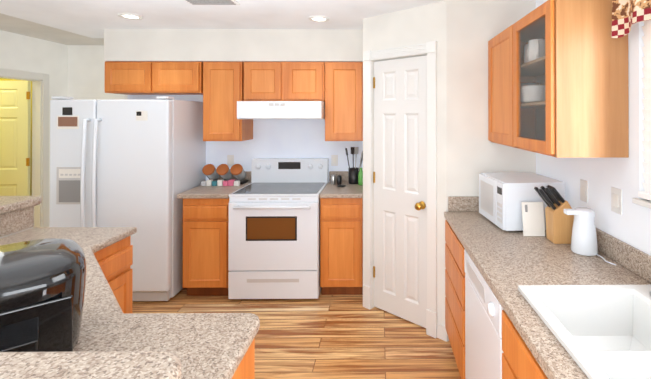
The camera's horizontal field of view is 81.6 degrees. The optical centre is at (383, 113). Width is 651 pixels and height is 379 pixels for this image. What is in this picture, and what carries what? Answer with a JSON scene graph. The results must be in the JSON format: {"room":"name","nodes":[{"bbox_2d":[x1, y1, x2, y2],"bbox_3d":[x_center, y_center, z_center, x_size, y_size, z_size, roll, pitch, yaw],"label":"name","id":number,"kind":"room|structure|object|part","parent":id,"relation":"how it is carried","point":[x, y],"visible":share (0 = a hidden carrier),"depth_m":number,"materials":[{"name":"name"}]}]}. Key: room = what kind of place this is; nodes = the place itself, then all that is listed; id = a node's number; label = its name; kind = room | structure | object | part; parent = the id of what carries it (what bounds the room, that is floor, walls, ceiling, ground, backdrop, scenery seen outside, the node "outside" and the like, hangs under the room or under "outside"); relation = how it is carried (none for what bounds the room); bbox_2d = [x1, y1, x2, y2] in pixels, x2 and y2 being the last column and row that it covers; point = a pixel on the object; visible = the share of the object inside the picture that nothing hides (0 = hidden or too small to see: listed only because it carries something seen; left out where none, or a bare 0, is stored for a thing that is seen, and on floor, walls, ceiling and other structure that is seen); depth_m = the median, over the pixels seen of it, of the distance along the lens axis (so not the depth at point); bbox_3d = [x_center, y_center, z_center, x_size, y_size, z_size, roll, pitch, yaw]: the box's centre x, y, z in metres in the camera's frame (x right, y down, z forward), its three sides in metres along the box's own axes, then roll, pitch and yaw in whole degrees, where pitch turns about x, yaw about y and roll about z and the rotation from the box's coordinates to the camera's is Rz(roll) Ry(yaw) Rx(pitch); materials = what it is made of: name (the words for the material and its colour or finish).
{"room":"kitchen","nodes":[
{"label":"kitchen","id":0,"kind":"room"},
{"bbox_2d":[0,78,30,174],"bbox_3d":[-4.885,0.374,4.805,1.630,2.470,0.100,0,0,-1],"label":"wall","id":1,"kind":"structure","parent":0,"point":[2,79],"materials":[{"name":"paint"}]},
{"bbox_2d":[30,81,31,195],"bbox_3d":[-4.069,0.372,4.524,0.005,2.470,0.440,0,0,-1],"label":"wall","id":2,"kind":"structure","parent":0,"point":[31,81],"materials":[{"name":"paint"}]},
{"bbox_2d":[0,30,67,226],"bbox_3d":[-3.976,0.354,0.915,0.100,2.470,7.500,0,0,-1],"label":"wall","id":3,"kind":"structure","parent":0,"point":[26,53],"depth_m":4.29,"materials":[{"name":"paint"}]},
{"bbox_2d":[0,81,30,195],"bbox_3d":[-4.468,0.607,4.264,0.812,1.975,0.039,0,0,-1],"label":"hall door","id":4,"kind":"structure","parent":3,"relation":"in","point":[15,130],"depth_m":4.25,"materials":[{"name":"yellow wood"}]},
{"bbox_3d":[-4.075,0.549,4.257,0.027,1.610,0.016,0,0,-1],"label":"hall door hinges","id":5,"kind":"part","parent":4,"relation":"part of","materials":[{"name":"gold metal"}]},
{"bbox_2d":[0,68,48,227],"bbox_3d":[-4.001,0.567,3.894,0.118,2.075,0.980,0,0,-1],"label":"door frame","id":6,"kind":"structure","parent":3,"relation":"attached to","point":[40,173],"depth_m":4.29,"materials":[{"name":"white"}]},
{"bbox_2d":[0,13,103,44],"bbox_3d":[-2.227,-0.920,1.042,7.100,0.080,7.900,0,0,-1],"label":"ceiling","id":7,"kind":"structure","parent":0,"point":[8,23],"depth_m":3.96,"materials":[{"name":"paint"}]},
{"bbox_2d":[68,45,122,98],"bbox_3d":[-3.354,0.373,4.722,1.430,2.470,0.100,0,0,-1],"label":"wall","id":8,"kind":"structure","parent":0,"point":[86,71],"depth_m":4.67,"materials":[{"name":"paint"}]},
{"bbox_2d":[104,29,362,61],"bbox_3d":[-1.407,-0.647,3.664,2.440,0.300,0.328,0,0,-1],"label":"soffit","id":9,"kind":"structure","parent":0,"point":[233,45],"depth_m":3.50,"materials":[{"name":"paint"}]},
{"bbox_2d":[128,95,362,179],"bbox_3d":[-0.734,0.404,3.882,3.790,2.400,0.100,0,0,-1],"label":"wall","id":10,"kind":"structure","parent":0,"point":[288,138],"depth_m":3.83,"materials":[{"name":"paint"}]},
{"bbox_2d":[105,61,164,94],"bbox_3d":[-2.369,-0.345,3.645,0.515,0.295,0.336,0,0,-1],"label":"upper cabinet","id":11,"kind":"object","parent":10,"relation":"attached to","point":[127,78],"depth_m":3.48,"materials":[{"name":"brown wood"}]},
{"bbox_2d":[161,62,200,94],"bbox_3d":[-1.982,-0.345,3.650,0.515,0.295,0.336,0,0,-1],"label":"upper cabinet","id":12,"kind":"object","parent":10,"relation":"attached to","point":[177,78],"depth_m":3.49,"materials":[{"name":"brown wood"}]},
{"bbox_2d":[201,62,252,140],"bbox_3d":[-1.524,-0.117,3.654,0.365,0.750,0.336,0,0,-1],"label":"upper cabinet","id":13,"kind":"object","parent":10,"relation":"attached to","point":[222,88],"depth_m":3.49,"materials":[{"name":"brown wood"}]},
{"bbox_2d":[227,155,233,165],"bbox_3d":[-1.574,0.479,3.818,0.070,0.116,0.008,0,0,-1],"label":"outlet","id":14,"kind":"object","parent":10,"relation":"attached to","point":[230,158],"depth_m":3.82,"materials":[{"name":"white plastic"}]},
{"bbox_2d":[241,62,284,100],"bbox_3d":[-1.137,-0.305,3.659,0.380,0.373,0.336,0,0,-1],"label":"upper cabinet","id":15,"kind":"object","parent":10,"relation":"attached to","point":[260,81],"depth_m":3.50,"materials":[{"name":"brown wood"}]},
{"bbox_2d":[285,62,324,100],"bbox_3d":[-0.756,-0.305,3.663,0.382,0.373,0.336,0,0,-1],"label":"upper cabinet","id":16,"kind":"object","parent":10,"relation":"attached to","point":[304,81],"depth_m":3.50,"materials":[{"name":"brown wood"}]},
{"bbox_2d":[237,101,324,118],"bbox_3d":[-0.945,-0.032,3.583,0.758,0.163,0.491,0,0,-1],"label":"range hood","id":17,"kind":"object","parent":16,"relation":"attached to","point":[280,109],"visible":0.9,"depth_m":3.34,"materials":[{"name":"white metal"}]},
{"bbox_2d":[331,155,337,165],"bbox_3d":[-0.509,0.479,3.830,0.070,0.116,0.008,0,0,-1],"label":"outlet","id":18,"kind":"object","parent":10,"relation":"attached to","point":[334,158],"depth_m":3.83,"materials":[{"name":"white plastic"}]},
{"bbox_2d":[322,62,362,140],"bbox_3d":[-0.374,-0.117,3.667,0.371,0.750,0.336,0,0,-1],"label":"upper cabinet","id":19,"kind":"object","parent":10,"relation":"attached to","point":[343,101],"depth_m":3.50,"materials":[{"name":"brown wood"}]},
{"bbox_2d":[0,0,535,37],"bbox_3d":[-0.846,-0.848,0.522,4.350,0.070,6.830,0,0,-1],"label":"ceiling","id":20,"kind":"structure","parent":0,"point":[92,18],"depth_m":2.97,"materials":[{"name":"paint"}]},
{"bbox_2d":[118,13,142,19],"bbox_3d":[-2.066,-0.794,3.033,0.170,0.012,0.170,0,0,-1],"label":"recessed light","id":21,"kind":"object","parent":20,"relation":"in","point":[130,16],"visible":1,"depth_m":3.04,"materials":[{"name":"white"}]},
{"bbox_2d":[184,0,239,4],"bbox_3d":[-1.219,-0.794,2.553,0.350,0.016,0.300,0,0,-1],"label":"ceiling vent","id":22,"kind":"object","parent":20,"relation":"in","point":[213,2],"visible":1,"depth_m":2.63,"materials":[{"name":"white"}]},
{"bbox_2d":[309,16,328,21],"bbox_3d":[-0.542,-0.794,3.110,0.170,0.012,0.170,0,0,-1],"label":"recessed light","id":23,"kind":"object","parent":20,"relation":"in","point":[319,18],"visible":0.94,"depth_m":3.10,"materials":[{"name":"white"}]},
{"bbox_2d":[132,288,460,378],"bbox_3d":[-2.227,1.620,1.029,7.100,0.060,7.900,0,0,-1],"label":"floor","id":24,"kind":"structure","parent":0,"point":[336,337],"depth_m":2.63,"materials":[{"name":"brown wood"}]},
{"bbox_2d":[50,96,205,300],"bbox_3d":[-2.313,0.722,3.415,0.993,1.736,0.771,0,0,-1],"label":"fridge","id":25,"kind":"object","parent":24,"relation":"on","point":[139,164],"visible":0.75,"depth_m":3.12,"materials":[{"name":"white metal"}]},
{"bbox_2d":[177,171,250,295],"bbox_3d":[-1.556,1.095,3.495,0.439,1.015,0.641,0,0,-1],"label":"base cabinet","id":26,"kind":"object","parent":24,"relation":"on","point":[205,236],"visible":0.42,"depth_m":3.19,"materials":[{"name":"brown wood"}]},
{"bbox_2d":[177,171,250,198],"bbox_3d":[-1.556,0.657,3.497,0.439,0.139,0.641,0,0,-1],"label":"countertop","id":27,"kind":"structure","parent":26,"relation":"on","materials":[{"name":"stone"}]},
{"bbox_2d":[201,180,239,185],"bbox_3d":[-1.567,0.660,3.569,0.357,0.054,0.045,0,0,-1],"label":"packets","id":28,"kind":"object","parent":27,"relation":"on","point":[220,183],"visible":1,"depth_m":3.55,"materials":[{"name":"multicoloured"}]},
{"bbox_2d":[202,164,247,183],"bbox_3d":[-1.577,0.590,3.693,0.390,0.196,0.197,0,0,-1],"label":"canister set","id":29,"kind":"object","parent":27,"relation":"on","point":[223,169],"visible":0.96,"depth_m":3.63,"materials":[{"name":"clear glass"}]},
{"bbox_2d":[236,344,254,378],"bbox_3d":[-1.269,1.155,1.463,1.665,0.874,1.527,0,0,-1],"label":"base cabinet","id":30,"kind":"object","parent":24,"relation":"on","point":[247,370],"depth_m":1.19,"materials":[{"name":"brown wood"}]},
{"bbox_2d":[0,196,235,378],"bbox_3d":[-1.421,0.526,1.358,2.020,0.049,1.930,0,0,-1],"label":"countertop","id":31,"kind":"structure","parent":30,"relation":"on","point":[115,342],"depth_m":1.17,"materials":[{"name":"beige stone"}]},
{"bbox_2d":[0,238,85,351],"bbox_3d":[-1.020,0.532,1.028,0.310,0.284,0.430,0,0,-42],"label":"toaster","id":32,"kind":"object","parent":31,"relation":"on","point":[42,288],"visible":0.75,"depth_m":0.98,"materials":[{"name":"black metal"}]},
{"bbox_3d":[-1.007,0.582,1.013,0.236,0.185,0.390,0,0,-42],"label":"handle","id":33,"kind":"part","parent":32,"relation":"part of","materials":[{"name":"black"}]},
{"bbox_2d":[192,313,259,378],"bbox_3d":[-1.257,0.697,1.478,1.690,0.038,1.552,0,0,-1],"label":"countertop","id":34,"kind":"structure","parent":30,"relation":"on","point":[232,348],"depth_m":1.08,"materials":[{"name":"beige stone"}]},
{"bbox_2d":[228,158,328,298],"bbox_3d":[-0.946,1.017,3.462,0.766,1.130,0.708,0,0,-1],"label":"range","id":35,"kind":"object","parent":24,"relation":"on","point":[274,232],"visible":1,"depth_m":3.16,"materials":[{"name":"white metal"}]},
{"bbox_3d":[-0.945,0.651,3.422,0.670,0.296,0.623,0,0,-1],"label":"handle","id":36,"kind":"part","parent":35,"relation":"part of","materials":[{"name":"white metal"}]},
{"bbox_2d":[319,171,362,294],"bbox_3d":[-0.373,1.095,3.508,0.373,1.015,0.641,0,0,-1],"label":"base cabinet","id":37,"kind":"object","parent":24,"relation":"on","point":[341,240],"visible":0.79,"depth_m":3.21,"materials":[{"name":"brown wood"}]},
{"bbox_2d":[319,171,362,197],"bbox_3d":[-0.373,0.657,3.510,0.373,0.139,0.641,0,0,-1],"label":"countertop","id":38,"kind":"structure","parent":37,"relation":"on","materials":[{"name":"stone"}]},
{"bbox_2d":[331,175,341,184],"bbox_3d":[-0.467,0.643,3.634,0.110,0.090,0.047,0,0,17],"label":"pepper shaker","id":39,"kind":"object","parent":38,"relation":"on","point":[339,179],"depth_m":3.62,"materials":[{"name":"silver metal"}]},
{"bbox_2d":[345,147,362,183],"bbox_3d":[-0.286,0.505,3.676,0.197,0.366,0.129,0,0,-1],"label":"utensil crock","id":40,"kind":"object","parent":38,"relation":"on","point":[353,171],"visible":0.94,"depth_m":3.64,"materials":[{"name":"black plastic"}]},
{"bbox_2d":[358,168,362,184],"bbox_3d":[-0.222,0.605,3.607,0.060,0.165,0.058,0,0,-1],"label":"bottle","id":41,"kind":"object","parent":38,"relation":"on","point":[360,175],"depth_m":3.58,"materials":[{"name":"green glass"}]},
{"bbox_2d":[445,220,459,372],"bbox_3d":[0.748,1.159,2.318,0.645,0.874,0.602,0,0,-1],"label":"base cabinet","id":42,"kind":"object","parent":24,"relation":"on","point":[452,245],"depth_m":2.31,"materials":[{"name":"brown wood"}]},
{"bbox_2d":[460,244,527,378],"bbox_3d":[0.754,1.156,1.713,0.645,0.874,0.609,0,0,-1],"label":"base cabinet","id":43,"kind":"object","parent":24,"relation":"on","point":[486,335],"depth_m":1.69,"materials":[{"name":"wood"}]},
{"bbox_2d":[464,250,503,378],"bbox_3d":[0.746,1.157,1.709,0.659,0.872,0.601,0,0,-1],"label":"dishwasher","id":44,"kind":"object","parent":43,"relation":"in","point":[483,351],"depth_m":1.69,"materials":[{"name":"white metal"}]},
{"bbox_2d":[444,212,639,378],"bbox_3d":[0.760,0.696,1.319,0.651,0.038,2.602,0,0,-1],"label":"countertop","id":45,"kind":"structure","parent":43,"relation":"on","point":[503,257],"depth_m":1.63,"materials":[{"name":"beige stone"}]},
{"bbox_2d":[479,172,564,230],"bbox_3d":[0.845,0.539,2.339,0.372,0.284,0.400,0,0,-6],"label":"microwave","id":46,"kind":"object","parent":45,"relation":"on","point":[503,196],"visible":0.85,"depth_m":2.16,"materials":[{"name":"white plastic"}]},
{"bbox_2d":[521,202,544,235],"bbox_3d":[0.836,0.588,2.083,0.120,0.184,0.037,0,0,-1],"label":"cutting board","id":47,"kind":"object","parent":45,"relation":"on","point":[533,218],"visible":0.98,"depth_m":2.08,"materials":[{"name":"white plastic"}]},
{"bbox_2d":[534,185,573,243],"bbox_3d":[0.928,0.533,1.988,0.228,0.293,0.095,0,0,-1],"label":"knife block","id":48,"kind":"object","parent":45,"relation":"on","point":[559,223],"visible":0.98,"depth_m":1.94,"materials":[{"name":"brown wood"}]},
{"bbox_2d":[516,280,650,378],"bbox_3d":[0.786,0.748,1.017,0.532,0.202,0.839,0,0,-1],"label":"sink","id":49,"kind":"object","parent":45,"relation":"in","point":[604,326],"depth_m":1.37,"materials":[{"name":"white ceramic"}]},
{"bbox_2d":[564,207,615,264],"bbox_3d":[0.966,0.571,1.772,0.153,0.214,0.226,0,0,-1],"label":"can opener","id":50,"kind":"object","parent":45,"relation":"on","point":[584,239],"visible":1,"depth_m":1.79,"materials":[{"name":"white plastic"}]},
{"bbox_2d":[496,360,539,378],"bbox_3d":[0.761,1.260,1.135,0.645,0.660,0.530,0,0,-1],"label":"base cabinet","id":51,"kind":"object","parent":24,"relation":"on","point":[505,369],"depth_m":1.23,"materials":[{"name":"brown wood"}]},
{"bbox_2d":[363,0,535,340],"bbox_3d":[0.445,0.401,3.235,1.247,2.400,1.221,0,0,-1],"label":"wall","id":52,"kind":"structure","parent":0,"point":[462,33],"depth_m":2.63,"materials":[{"name":"paint"}]},
{"bbox_2d":[373,55,426,327],"bbox_3d":[0.134,0.577,2.909,0.443,2.020,0.398,0,0,-1],"label":"pantry door","id":53,"kind":"structure","parent":52,"relation":"in","point":[400,184],"depth_m":2.90,"materials":[{"name":"white paint"}]},
{"bbox_3d":[-0.081,0.523,3.071,0.014,1.650,0.012,0,0,39],"label":"pantry door hinges","id":54,"kind":"part","parent":53,"relation":"part of","materials":[{"name":"metal"}]},
{"bbox_3d":[0.268,0.681,2.754,0.084,0.060,0.085,0,0,-1],"label":"knob","id":55,"kind":"part","parent":53,"relation":"part of","materials":[{"name":"gold metal"}]},
{"bbox_2d":[363,41,447,341],"bbox_3d":[0.136,0.538,2.855,0.787,2.121,0.026,0,0,39],"label":"door frame","id":56,"kind":"structure","parent":52,"relation":"attached to","point":[435,328],"depth_m":2.70,"materials":[{"name":"white wood"}]},
{"bbox_2d":[448,196,478,211],"bbox_3d":[0.760,0.631,2.610,0.621,0.103,0.020,0,0,-1],"label":"backsplash","id":57,"kind":"structure","parent":52,"relation":"attached to","point":[455,203],"depth_m":2.60,"materials":[{"name":"beige stone"}]},
{"bbox_2d":[536,0,650,255],"bbox_3d":[1.148,0.388,0.589,0.100,2.400,6.730,0,0,-1],"label":"wall","id":58,"kind":"structure","parent":0,"point":[631,225],"depth_m":1.68,"materials":[{"name":"paint"}]},
{"bbox_2d":[488,0,628,157],"bbox_3d":[0.906,-0.165,2.134,0.340,0.720,0.980,0,0,-1],"label":"upper cabinet","id":59,"kind":"object","parent":58,"relation":"attached to","point":[557,78],"visible":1,"depth_m":1.65,"materials":[{"name":"brown wood"}]},
{"label":"glass","id":60,"kind":"part","parent":59,"relation":"part of","materials":[{"name":"glass"}]},
{"bbox_2d":[580,179,587,202],"bbox_3d":[1.078,0.415,2.009,0.007,0.116,0.070,0,0,-1],"label":"outlet","id":61,"kind":"object","parent":58,"relation":"attached to","point":[583,183],"depth_m":2.00,"materials":[{"name":"white plastic"}]},
{"bbox_2d":[611,187,621,214],"bbox_3d":[1.081,0.403,1.731,0.007,0.116,0.075,0,0,-1],"label":"outlet","id":62,"kind":"object","parent":58,"relation":"attached to","point":[616,200],"depth_m":1.72,"materials":[{"name":"white plastic"}]},
{"bbox_2d":[596,228,650,279],"bbox_3d":[1.076,0.625,1.312,0.020,0.103,2.580,0,0,-1],"label":"backsplash","id":63,"kind":"structure","parent":58,"relation":"attached to","point":[634,259],"depth_m":1.64,"materials":[{"name":"beige stone"}]},
{"bbox_2d":[611,0,650,37],"bbox_3d":[1.046,-0.539,1.020,0.092,0.422,1.225,0,0,-1],"label":"window valance","id":64,"kind":"object","parent":58,"relation":"attached to","point":[626,14],"visible":0.98,"depth_m":1.57,"materials":[{"name":"fabric"}]},
{"bbox_2d":[632,25,650,208],"bbox_3d":[1.123,-0.065,1.036,0.100,0.890,1.140,0,0,-1],"label":"window","id":65,"kind":"structure","parent":58,"relation":"in","point":[646,203],"depth_m":1.55,"materials":[{"name":"white"}]},
{"bbox_2d":[638,20,650,200],"bbox_3d":[1.103,-0.080,1.035,0.050,0.856,1.084,0,0,-1],"label":"window blinds","id":66,"kind":"object","parent":65,"relation":"attached to","point":[646,90],"visible":0.9,"depth_m":1.55,"materials":[{"name":"white"}]}
]}

